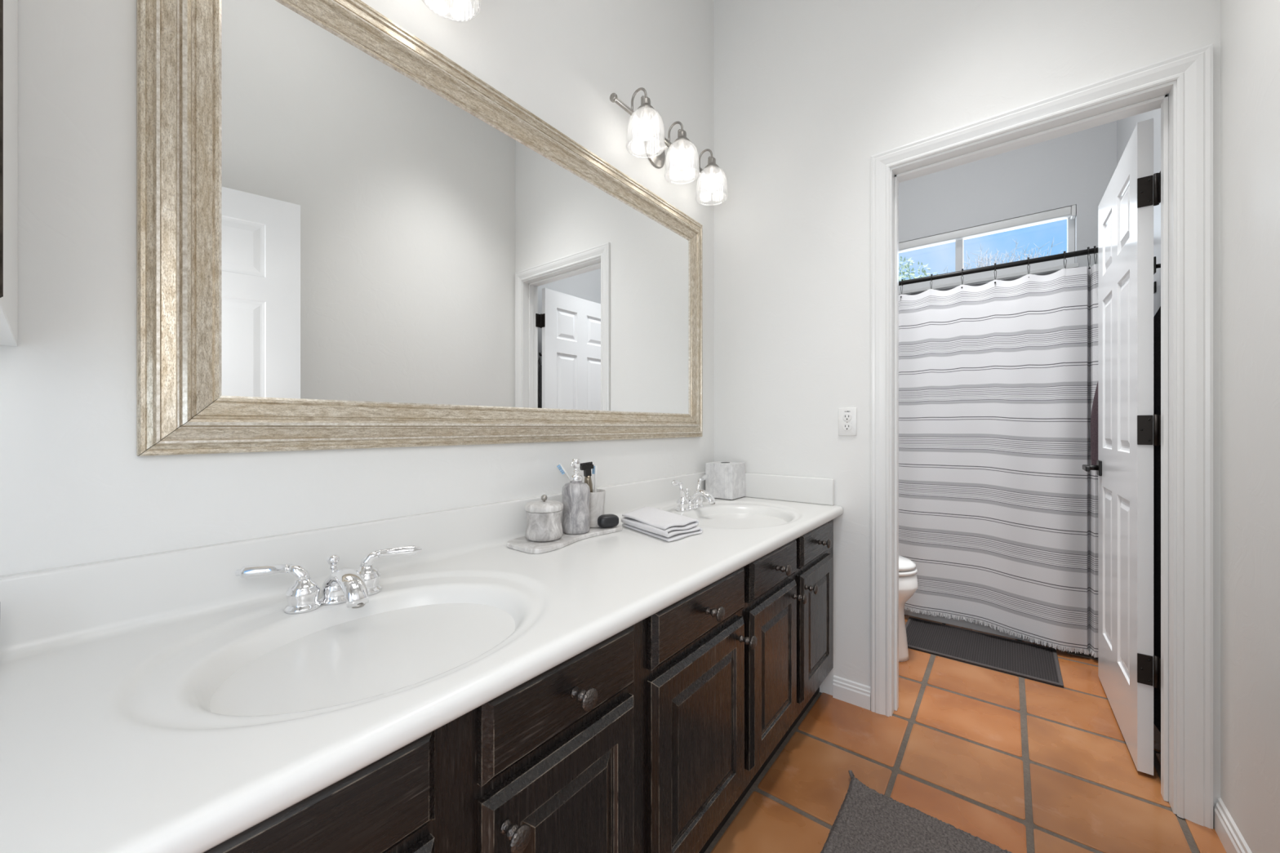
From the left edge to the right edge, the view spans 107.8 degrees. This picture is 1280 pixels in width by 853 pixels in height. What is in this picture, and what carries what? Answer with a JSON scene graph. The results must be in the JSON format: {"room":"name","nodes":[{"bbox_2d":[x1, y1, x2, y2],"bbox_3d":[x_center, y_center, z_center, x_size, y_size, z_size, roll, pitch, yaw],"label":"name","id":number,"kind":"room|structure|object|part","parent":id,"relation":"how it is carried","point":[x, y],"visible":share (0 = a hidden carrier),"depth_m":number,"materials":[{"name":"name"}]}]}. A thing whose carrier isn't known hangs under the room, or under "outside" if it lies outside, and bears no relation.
{"room":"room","nodes":[
{"label":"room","id":0,"kind":"room"},
{"bbox_2d":[0,0,714,575],"bbox_3d":[-0.636,-0.560,1.054,0.100,3.400,3.167,0,0,38],"label":"wall","id":1,"kind":"structure","parent":0,"point":[75,489],"depth_m":0.79,"materials":[{"name":"white paint"}]},
{"bbox_2d":[0,0,17,346],"bbox_3d":[-0.830,-0.661,0.384,0.423,1.097,0.376,0,0,38],"label":"medicine cabinet","id":2,"kind":"object","parent":1,"relation":"attached to","point":[8,8],"visible":1,"depth_m":0.51,"materials":[{"name":"white paint"}]},
{"bbox_2d":[136,0,702,456],"bbox_3d":[-0.258,-0.430,1.422,0.036,0.955,1.737,0,0,38],"label":"wall mirror","id":3,"kind":"object","parent":1,"relation":"attached to","point":[348,237],"visible":1,"depth_m":1.02,"materials":[{"name":"silver metal"}]},
{"bbox_3d":[-0.764,-0.430,0.780,0.036,0.954,0.102,0,0,38],"label":"frame rail","id":4,"kind":"part","parent":3,"relation":"part of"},
{"bbox_3d":[-0.258,-0.004,1.422,0.036,0.102,1.736,0,0,38],"label":"frame rail","id":5,"kind":"part","parent":3,"relation":"part of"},
{"bbox_3d":[-0.258,-0.857,1.422,0.036,0.102,1.736,0,0,38],"label":"frame rail","id":6,"kind":"part","parent":3,"relation":"part of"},
{"bbox_3d":[0.248,-0.430,2.063,0.036,0.954,0.102,0,0,38],"label":"frame rail","id":7,"kind":"part","parent":3,"relation":"part of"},
{"bbox_2d":[609,87,727,195],"bbox_3d":[0.135,-1.060,1.791,0.196,0.215,0.662,0,0,38],"label":"vanity light","id":8,"kind":"object","parent":1,"relation":"attached to","point":[655,148],"visible":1,"depth_m":1.76,"materials":[{"name":"white glass"}]},
{"bbox_3d":[-0.001,-1.133,1.611,0.074,0.069,0.038,0,0,38],"label":"arm","id":9,"kind":"part","parent":8,"relation":"part of","materials":[{"name":"silver metal"}]},
{"bbox_2d":[635,95,655,119],"bbox_3d":[0.020,-1.087,1.594,0.068,0.065,0.068,0,0,38],"label":"socket","id":10,"kind":"object","parent":8,"relation":"attached to","point":[645,111],"depth_m":1.58,"materials":[{"name":"silver metal"}]},
{"bbox_3d":[0.020,-1.016,1.594,0.051,0.068,0.051,0,0,38],"label":"bulb","id":11,"kind":"part","parent":8,"relation":"part of","materials":[{"name":"white glass"}]},
{"bbox_3d":[0.139,-1.133,1.788,0.074,0.069,0.038,0,0,38],"label":"arm","id":12,"kind":"part","parent":8,"relation":"part of","materials":[{"name":"silver metal"}]},
{"bbox_3d":[0.160,-1.016,1.772,0.051,0.068,0.051,0,0,38],"label":"bulb","id":13,"kind":"part","parent":8,"relation":"part of","materials":[{"name":"white glass"}]},
{"bbox_2d":[673,128,691,149],"bbox_3d":[0.160,-1.087,1.772,0.068,0.065,0.068,0,0,38],"label":"socket","id":14,"kind":"object","parent":8,"relation":"attached to","point":[682,142],"depth_m":1.76,"materials":[{"name":"silver metal"}]},
{"bbox_3d":[0.279,-1.133,1.966,0.074,0.069,0.038,0,0,38],"label":"arm","id":15,"kind":"part","parent":8,"relation":"part of","materials":[{"name":"silver metal"}]},
{"bbox_3d":[0.300,-1.016,1.949,0.051,0.068,0.051,0,0,38],"label":"bulb","id":16,"kind":"part","parent":8,"relation":"part of","materials":[{"name":"white glass"}]},
{"bbox_2d":[703,156,719,174],"bbox_3d":[0.300,-1.087,1.949,0.068,0.065,0.068,0,0,38],"label":"socket","id":17,"kind":"object","parent":8,"relation":"attached to","point":[712,168],"depth_m":1.94,"materials":[{"name":"silver metal"}]},
{"bbox_2d":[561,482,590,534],"bbox_3d":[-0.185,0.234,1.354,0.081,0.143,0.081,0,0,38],"label":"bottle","id":18,"kind":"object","parent":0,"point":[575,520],"depth_m":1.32,"materials":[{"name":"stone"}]},
{"bbox_2d":[704,614,1226,852],"bbox_3d":[0.611,1.105,1.270,1.790,0.030,5.050,0,0,38],"label":"floor","id":19,"kind":"structure","parent":0,"point":[1014,763],"depth_m":1.48,"materials":[{"name":"tile"}]},
{"bbox_2d":[204,519,833,852],"bbox_3d":[-0.342,0.722,0.854,0.602,0.734,3.013,0,0,38],"label":"vanity cabinet","id":20,"kind":"object","parent":19,"relation":"on","point":[649,738],"visible":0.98,"depth_m":0.82,"materials":[{"name":"black wood"}]},
{"bbox_3d":[-0.374,0.417,0.406,0.020,0.117,0.405,0,0,38],"label":"drawer","id":21,"kind":"part","parent":20,"relation":"part of","materials":[{"name":"black wood"}]},
{"bbox_3d":[-0.374,0.712,0.406,0.020,0.427,0.405,0,0,38],"label":"cabinet door","id":22,"kind":"part","parent":20,"relation":"part of","materials":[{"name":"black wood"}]},
{"bbox_2d":[0,471,843,852],"bbox_3d":[-0.351,0.333,0.861,0.586,0.250,3.012,0,0,38],"label":"countertop","id":23,"kind":"structure","parent":20,"relation":"on","point":[171,701],"depth_m":0.68,"materials":[{"name":"white stone"}]},
{"bbox_2d":[235,545,422,613],"bbox_3d":[-0.570,0.282,0.877,0.251,0.084,0.161,0,0,-1],"label":"bathroom faucet","id":24,"kind":"object","parent":23,"relation":"on","point":[351,586],"visible":1,"depth_m":0.83,"materials":[{"name":"silver metal"}]},
{"bbox_3d":[-0.642,0.259,0.818,0.110,0.038,0.023,0,0,-20],"label":"lever","id":25,"kind":"part","parent":24,"relation":"part of","materials":[{"name":"silver metal"}]},
{"bbox_3d":[-0.601,0.298,0.833,0.055,0.052,0.055,0,0,38],"label":"handle","id":26,"kind":"part","parent":24,"relation":"part of","materials":[{"name":"silver metal"}]},
{"bbox_3d":[-0.580,0.268,0.883,0.021,0.052,0.021,0,0,38],"label":"lift rod","id":27,"kind":"part","parent":24,"relation":"part of","materials":[{"name":"silver metal"}]},
{"bbox_3d":[-0.537,0.291,0.849,0.138,0.066,0.056,0,0,38],"label":"spout","id":28,"kind":"part","parent":24,"relation":"part of","materials":[{"name":"silver metal"}]},
{"bbox_3d":[-0.537,0.298,0.915,0.055,0.052,0.055,0,0,38],"label":"handle","id":29,"kind":"part","parent":24,"relation":"part of","materials":[{"name":"silver metal"}]},
{"bbox_3d":[-0.497,0.259,0.933,0.110,0.038,0.023,0,0,-24],"label":"lever","id":30,"kind":"part","parent":24,"relation":"part of","materials":[{"name":"silver metal"}]},
{"bbox_2d":[506,524,622,553],"bbox_3d":[-0.204,0.312,1.335,0.150,0.012,0.359,0,0,38],"label":"marble tray","id":31,"kind":"object","parent":23,"relation":"on","point":[522,544],"visible":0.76,"depth_m":1.24,"materials":[{"name":"white stone"}]},
{"bbox_2d":[524,494,563,542],"bbox_3d":[-0.261,0.246,1.274,0.103,0.120,0.103,0,0,38],"label":"lidded jar","id":32,"kind":"object","parent":31,"relation":"on","point":[544,524],"visible":1,"depth_m":1.23,"materials":[{"name":"grey stone"}]},
{"bbox_3d":[-0.261,0.216,1.274,0.103,0.022,0.103,0,0,38],"label":"lid","id":33,"kind":"part","parent":32,"relation":"part of","materials":[{"name":"stone"}]},
{"bbox_3d":[-0.261,0.196,1.274,0.017,0.020,0.017,0,0,38],"label":"lid knob","id":34,"kind":"part","parent":32,"relation":"part of","materials":[{"name":"silver metal"}]},
{"bbox_2d":[561,458,590,534],"bbox_3d":[-0.185,0.200,1.354,0.081,0.212,0.081,0,0,38],"label":"soap dispenser","id":35,"kind":"object","parent":31,"relation":"on","point":[575,494],"visible":1,"depth_m":1.32,"materials":[{"name":"stone"}]},
{"bbox_2d":[589,488,605,528],"bbox_3d":[-0.145,0.252,1.437,0.079,0.108,0.079,0,0,38],"label":"tumbler","id":36,"kind":"object","parent":31,"relation":"on","point":[597,500],"visible":0.55,"depth_m":1.40,"materials":[{"name":"stone"}]},
{"bbox_2d":[556,462,569,479],"bbox_3d":[-0.188,0.201,1.425,0.130,0.180,0.012,0,0,-14],"label":"toothbrush","id":37,"kind":"object","parent":36,"relation":"in","point":[561,468],"visible":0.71,"depth_m":1.41,"materials":[{"name":"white plastic"}]},
{"bbox_2d":[579,462,593,492],"bbox_3d":[-0.160,0.198,1.422,0.044,0.180,0.025,0,0,-39],"label":"razor","id":38,"kind":"object","parent":36,"relation":"in","point":[586,467],"visible":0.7,"depth_m":1.42,"materials":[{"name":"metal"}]},
{"bbox_2d":[591,465,597,492],"bbox_3d":[-0.142,0.205,1.461,0.022,0.168,0.020,0,0,38],"label":"toothbrush","id":39,"kind":"object","parent":36,"relation":"in","point":[594,471],"visible":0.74,"depth_m":1.46,"materials":[{"name":"white plastic"}]},
{"bbox_2d":[597,514,618,528],"bbox_3d":[-0.097,0.286,1.417,0.066,0.038,0.044,0,0,-27],"label":"soap bar","id":40,"kind":"object","parent":31,"relation":"on","point":[605,521],"visible":1,"depth_m":1.40,"materials":[{"name":"black"}]},
{"bbox_2d":[621,506,702,542],"bbox_3d":[0.044,0.295,1.464,0.164,0.042,0.356,0,0,-30],"label":"hand towel","id":41,"kind":"object","parent":23,"relation":"on","point":[661,524],"visible":1,"depth_m":1.39,"materials":[{"name":"white fabric"}]},
{"bbox_2d":[671,474,715,511],"bbox_3d":[0.231,0.262,1.821,0.138,0.125,0.298,0,0,38],"label":"bathroom faucet","id":42,"kind":"object","parent":23,"relation":"on","point":[695,501],"visible":1,"depth_m":1.80,"materials":[{"name":"silver metal"}]},
{"bbox_3d":[0.145,0.239,1.767,0.023,0.079,0.109,0,0,29],"label":"lever","id":43,"kind":"part","parent":42,"relation":"part of","materials":[{"name":"silver metal"}]},
{"bbox_3d":[0.166,0.298,1.805,0.055,0.052,0.055,0,0,38],"label":"handle","id":44,"kind":"part","parent":42,"relation":"part of","materials":[{"name":"silver metal"}]},
{"bbox_3d":[0.187,0.268,1.855,0.021,0.052,0.021,0,0,38],"label":"lift rod","id":45,"kind":"part","parent":42,"relation":"part of","materials":[{"name":"silver metal"}]},
{"bbox_3d":[0.230,0.298,1.887,0.055,0.052,0.055,0,0,38],"label":"handle","id":46,"kind":"part","parent":42,"relation":"part of","materials":[{"name":"silver metal"}]},
{"bbox_3d":[0.230,0.283,1.821,0.138,0.082,0.056,0,0,38],"label":"spout","id":47,"kind":"part","parent":42,"relation":"part of","materials":[{"name":"silver metal"}]},
{"bbox_3d":[0.255,0.239,1.923,0.023,0.079,0.109,0,0,35],"label":"lever","id":48,"kind":"part","parent":42,"relation":"part of","materials":[{"name":"silver metal"}]},
{"bbox_2d":[705,461,745,500],"bbox_3d":[0.383,0.240,2.093,0.132,0.156,0.126,0,0,38],"label":"tissue box","id":49,"kind":"object","parent":23,"relation":"on","point":[726,480],"visible":0.84,"depth_m":2.04,"materials":[{"name":"stone"}]},
{"bbox_3d":[-0.167,0.542,0.621,0.040,0.033,0.034,0,0,38],"label":"knob","id":50,"kind":"part","parent":20,"relation":"part of","materials":[{"name":"grey metal"}]},
{"bbox_3d":[-0.111,0.417,0.741,0.020,0.117,0.318,0,0,38],"label":"drawer","id":51,"kind":"part","parent":20,"relation":"part of","materials":[{"name":"black wood"}]},
{"bbox_3d":[-0.111,0.712,0.741,0.020,0.427,0.318,0,0,38],"label":"cabinet door","id":52,"kind":"part","parent":20,"relation":"part of","materials":[{"name":"black wood"}]},
{"bbox_3d":[-0.087,0.418,0.722,0.040,0.033,0.034,0,0,38],"label":"knob","id":53,"kind":"part","parent":20,"relation":"part of","materials":[{"name":"grey metal"}]},
{"bbox_3d":[0.145,0.417,1.065,0.020,0.117,0.398,0,0,38],"label":"drawer","id":54,"kind":"part","parent":20,"relation":"part of","materials":[{"name":"black wood"}]},
{"bbox_3d":[0.145,0.712,1.065,0.020,0.427,0.398,0,0,38],"label":"cabinet door","id":55,"kind":"part","parent":20,"relation":"part of","materials":[{"name":"black wood"}]},
{"bbox_3d":[0.169,0.418,1.046,0.040,0.033,0.034,0,0,38],"label":"knob","id":56,"kind":"part","parent":20,"relation":"part of","materials":[{"name":"grey metal"}]},
{"bbox_3d":[0.273,0.542,1.179,0.040,0.033,0.034,0,0,38],"label":"knob","id":57,"kind":"part","parent":20,"relation":"part of","materials":[{"name":"grey metal"}]},
{"bbox_3d":[0.398,0.417,1.385,0.020,0.117,0.339,0,0,38],"label":"drawer","id":58,"kind":"part","parent":20,"relation":"part of","materials":[{"name":"black wood"}]},
{"bbox_3d":[0.398,0.712,1.385,0.020,0.427,0.339,0,0,38],"label":"cabinet door","id":59,"kind":"part","parent":20,"relation":"part of","materials":[{"name":"black wood"}]},
{"bbox_3d":[0.422,0.418,1.367,0.040,0.033,0.034,0,0,38],"label":"knob","id":60,"kind":"part","parent":20,"relation":"part of","materials":[{"name":"grey metal"}]},
{"bbox_3d":[0.508,0.542,1.477,0.040,0.033,0.034,0,0,38],"label":"knob","id":61,"kind":"part","parent":20,"relation":"part of","materials":[{"name":"grey metal"}]},
{"bbox_3d":[0.575,0.542,1.561,0.040,0.033,0.034,0,0,38],"label":"knob","id":62,"kind":"part","parent":20,"relation":"part of","materials":[{"name":"grey metal"}]},
{"bbox_3d":[0.640,0.417,1.692,0.020,0.117,0.345,0,0,38],"label":"drawer","id":63,"kind":"part","parent":20,"relation":"part of","materials":[{"name":"black wood"}]},
{"bbox_3d":[0.640,0.712,1.692,0.020,0.427,0.345,0,0,38],"label":"cabinet door","id":64,"kind":"part","parent":20,"relation":"part of","materials":[{"name":"black wood"}]},
{"bbox_3d":[0.663,0.418,1.673,0.040,0.033,0.034,0,0,38],"label":"knob","id":65,"kind":"part","parent":20,"relation":"part of","materials":[{"name":"grey metal"}]},
{"bbox_2d":[898,555,918,662],"bbox_3d":[0.987,0.702,2.400,0.769,0.774,0.440,0,0,38],"label":"toilet","id":66,"kind":"object","parent":19,"relation":"on","point":[908,580],"visible":0.16,"depth_m":2.16,"materials":[{"name":"white ceramic"}]},
{"bbox_3d":[1.064,0.645,2.340,0.556,0.034,0.356,0,0,38],"label":"lid","id":67,"kind":"part","parent":66,"relation":"part of","materials":[{"name":"white ceramic"}]},
{"bbox_3d":[1.065,0.675,2.339,0.560,0.020,0.360,0,0,38],"label":"seat","id":68,"kind":"part","parent":66,"relation":"part of","materials":[{"name":"white ceramic"}]},
{"bbox_2d":[820,770,1011,852],"bbox_3d":[0.583,1.072,0.914,0.556,0.034,0.920,0,0,38],"label":"bath rug","id":69,"kind":"object","parent":19,"relation":"on","point":[867,820],"visible":1,"depth_m":1.24,"materials":[{"name":"grey fabric"}]},
{"bbox_2d":[905,617,1063,687],"bbox_3d":[1.650,1.085,2.301,0.624,0.009,0.407,0,0,38],"label":"bath mat","id":70,"kind":"object","parent":19,"relation":"on","point":[1036,662],"visible":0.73,"depth_m":2.26,"materials":[{"name":"grey fabric"}]},
{"bbox_2d":[903,608,1090,654],"bbox_3d":[1.882,0.889,2.881,1.582,0.399,0.736,0,0,38],"label":"bathtub","id":71,"kind":"object","parent":19,"relation":"on","point":[963,624],"visible":0.02,"depth_m":2.53,"materials":[{"name":"white ceramic"}]},
{"bbox_2d":[714,0,1220,806],"bbox_3d":[1.013,-0.560,1.780,1.690,3.400,0.116,0,0,38],"label":"wall","id":72,"kind":"structure","parent":0,"point":[806,91],"depth_m":1.87,"materials":[{"name":"white paint"}]},
{"bbox_2d":[838,407,856,435],"bbox_3d":[0.822,-0.019,1.851,0.068,0.110,0.008,0,0,38],"label":"wall outlet","id":73,"kind":"object","parent":72,"relation":"attached to","point":[846,416],"visible":1,"depth_m":1.85,"materials":[{"name":"white plastic"}]},
{"bbox_2d":[842,423,851,430],"bbox_3d":[0.820,0.002,1.850,0.033,0.027,0.002,0,0,38],"label":"receptacle","id":74,"kind":"object","parent":73,"relation":"attached to","point":[845,426],"depth_m":1.85,"materials":[{"name":"white plastic"}]},
{"bbox_2d":[842,413,851,420],"bbox_3d":[0.820,-0.037,1.850,0.033,0.027,0.002,0,0,38],"label":"receptacle","id":75,"kind":"object","parent":73,"relation":"attached to","point":[845,416],"depth_m":1.85,"materials":[{"name":"white plastic"}]},
{"bbox_2d":[832,675,871,710],"bbox_3d":[0.834,1.048,1.840,0.138,0.085,0.013,0,0,38],"label":"baseboard","id":76,"kind":"structure","parent":72,"relation":"attached to","point":[844,690],"depth_m":1.83,"materials":[{"name":"white paint"}]},
{"bbox_2d":[871,43,1213,829],"bbox_3d":[1.262,0.026,1.583,0.851,2.128,0.150,0,0,38],"label":"trim","id":77,"kind":"structure","parent":72,"relation":"attached to","point":[1181,85],"depth_m":1.35,"materials":[{"name":"white paint"}]},
{"bbox_2d":[1082,118,1160,775],"bbox_3d":[1.751,0.063,1.727,0.096,2.030,0.744,0,0,36],"label":"door","id":78,"kind":"structure","parent":72,"relation":"in","point":[1129,671],"depth_m":1.57,"materials":[{"name":"white paint"}]},
{"bbox_3d":[1.902,0.175,1.962,0.056,0.064,0.132,0,0,38],"label":"handle","id":79,"kind":"part","parent":78,"relation":"part of","materials":[{"name":"black metal"}]},
{"bbox_2d":[1153,256,1160,274],"bbox_3d":[1.618,-0.500,1.440,0.052,0.050,0.034,0,0,38],"label":"robe hook","id":80,"kind":"object","parent":78,"relation":"attached to","point":[1157,265],"visible":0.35,"depth_m":1.44,"materials":[{"name":"black metal"}]},
{"bbox_2d":[1153,306,1160,733],"bbox_3d":[1.738,0.237,1.562,0.062,1.465,0.354,0,0,38],"label":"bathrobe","id":81,"kind":"object","parent":80,"relation":"hanging from","point":[1157,318],"visible":0.1,"depth_m":1.49,"materials":[{"name":"black fabric"}]},
{"bbox_2d":[898,120,1116,295],"bbox_3d":[2.162,-0.560,3.236,1.690,3.400,0.160,0,0,38],"label":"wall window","id":82,"kind":"structure","parent":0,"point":[1077,168],"depth_m":2.94,"materials":[{"name":"white paint"}]},
{"bbox_2d":[898,204,1075,252],"bbox_3d":[2.221,-1.293,3.123,1.015,0.066,0.057,0,0,38],"label":"window blind","id":83,"kind":"object","parent":82,"relation":"attached to","point":[1064,212],"visible":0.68,"depth_m":3.04,"materials":[{"name":"white plastic"}]},
{"bbox_2d":[898,216,1079,294],"bbox_3d":[2.241,-1.139,3.150,1.041,0.377,0.138,0,0,38],"label":"window","id":84,"kind":"structure","parent":82,"relation":"attached to","point":[1070,223],"depth_m":3.07,"materials":[{"name":"white plastic"}]},
{"bbox_2d":[1116,0,1279,852],"bbox_3d":[1.290,-0.560,0.797,0.137,3.400,5.150,0,0,38],"label":"wall","id":85,"kind":"structure","parent":0,"point":[1250,29],"depth_m":1.11,"materials":[{"name":"white paint"}]},
{"bbox_2d":[898,247,1097,285],"bbox_3d":[1.642,-0.825,2.577,1.589,0.060,0.060,0,0,38],"label":"curtain rod","id":86,"kind":"object","parent":85,"relation":"attached to","point":[1091,251],"visible":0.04,"depth_m":2.39,"materials":[{"name":"black metal"}]},
{"bbox_2d":[994,262,996,283],"bbox_3d":[1.833,-0.789,2.408,0.011,0.114,0.065,0,0,38],"label":"curtain hook","id":87,"kind":"object","parent":86,"relation":"hanging from","point":[994,263],"visible":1,"depth_m":2.40,"materials":[{"name":"black metal"}]},
{"bbox_2d":[1026,257,1030,277],"bbox_3d":[1.936,-0.789,2.326,0.011,0.114,0.065,0,0,38],"label":"curtain hook","id":88,"kind":"object","parent":86,"relation":"hanging from","point":[1028,257],"visible":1,"depth_m":2.32,"materials":[{"name":"black metal"}]},
{"bbox_2d":[1063,251,1066,268],"bbox_3d":[2.041,-0.789,2.243,0.011,0.114,0.065,0,0,38],"label":"curtain hook","id":89,"kind":"object","parent":86,"relation":"hanging from","point":[1064,252],"visible":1,"depth_m":2.24,"materials":[{"name":"black metal"}]},
{"bbox_2d":[898,263,1097,657],"bbox_3d":[1.583,0.158,2.585,1.448,1.818,0.084,0,0,38],"label":"shower curtain","id":90,"kind":"object","parent":89,"relation":"hanging from","point":[998,504],"visible":0.56,"depth_m":2.36,"materials":[{"name":"fabric"}]},
{"bbox_2d":[1087,247,1090,269],"bbox_3d":[2.107,-0.789,2.192,0.011,0.114,0.065,0,0,38],"label":"curtain hook","id":91,"kind":"object","parent":86,"relation":"hanging from","point":[1088,248],"visible":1,"depth_m":2.18,"materials":[{"name":"black metal"}]},
{"bbox_2d":[1093,245,1097,263],"bbox_3d":[2.124,-0.789,2.178,0.011,0.114,0.065,0,0,38],"label":"curtain hook","id":92,"kind":"object","parent":86,"relation":"hanging from","point":[1094,246],"visible":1,"depth_m":2.17,"materials":[{"name":"black metal"}]},
{"bbox_2d":[1066,650,1097,660],"bbox_3d":[2.167,1.087,2.174,0.265,0.006,0.044,0,0,38],"label":"trim","id":93,"kind":"structure","parent":85,"relation":"attached to","point":[1082,655],"depth_m":2.21,"materials":[{"name":"tile"}]},
{"bbox_2d":[1153,281,1155,293],"bbox_3d":[2.134,-0.589,2.004,0.107,0.048,0.030,0,0,38],"label":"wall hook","id":94,"kind":"object","parent":85,"relation":"attached to","point":[1154,282],"visible":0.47,"depth_m":1.96,"materials":[{"name":"black metal"}]},
{"bbox_2d":[1090,382,1097,465],"bbox_3d":[2.104,-0.193,2.029,0.214,0.816,0.080,0,0,38],"label":"bath towel","id":95,"kind":"object","parent":94,"relation":"hanging from","point":[1094,417],"visible":0.06,"depth_m":2.07,"materials":[{"name":"fabric"}]},
{"bbox_2d":[1213,797,1252,852],"bbox_3d":[1.181,1.048,0.779,0.013,0.085,1.247,0,0,38],"label":"baseboard","id":96,"kind":"structure","parent":85,"relation":"attached to","point":[1230,837],"depth_m":1.20,"materials":[{"name":"white paint"}]},
{"label":"outside","id":97,"kind":"structure","parent":0,"visible":0},
{"bbox_3d":[9.695,1.340,14.069,40.000,0.100,25.900,0,0,38],"label":"ground","id":98,"kind":"structure","parent":97,"visible":0},
{"bbox_2d":[898,256,937,281],"bbox_3d":[3.307,-0.473,6.317,1.418,3.532,1.434,0,0,-29],"label":"tree","id":99,"kind":"object","parent":98,"relation":"on","point":[908,264],"visible":0.02,"depth_m":6.05,"materials":[{"name":"green plant"}]},
{"bbox_2d":[941,238,1066,274],"bbox_3d":[6.123,-0.902,7.811,1.359,4.385,1.820,0,0,-32],"label":"tree","id":100,"kind":"object","parent":98,"relation":"on","point":[980,264],"visible":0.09,"depth_m":7.81,"materials":[{"name":"green plant"}]}
]}

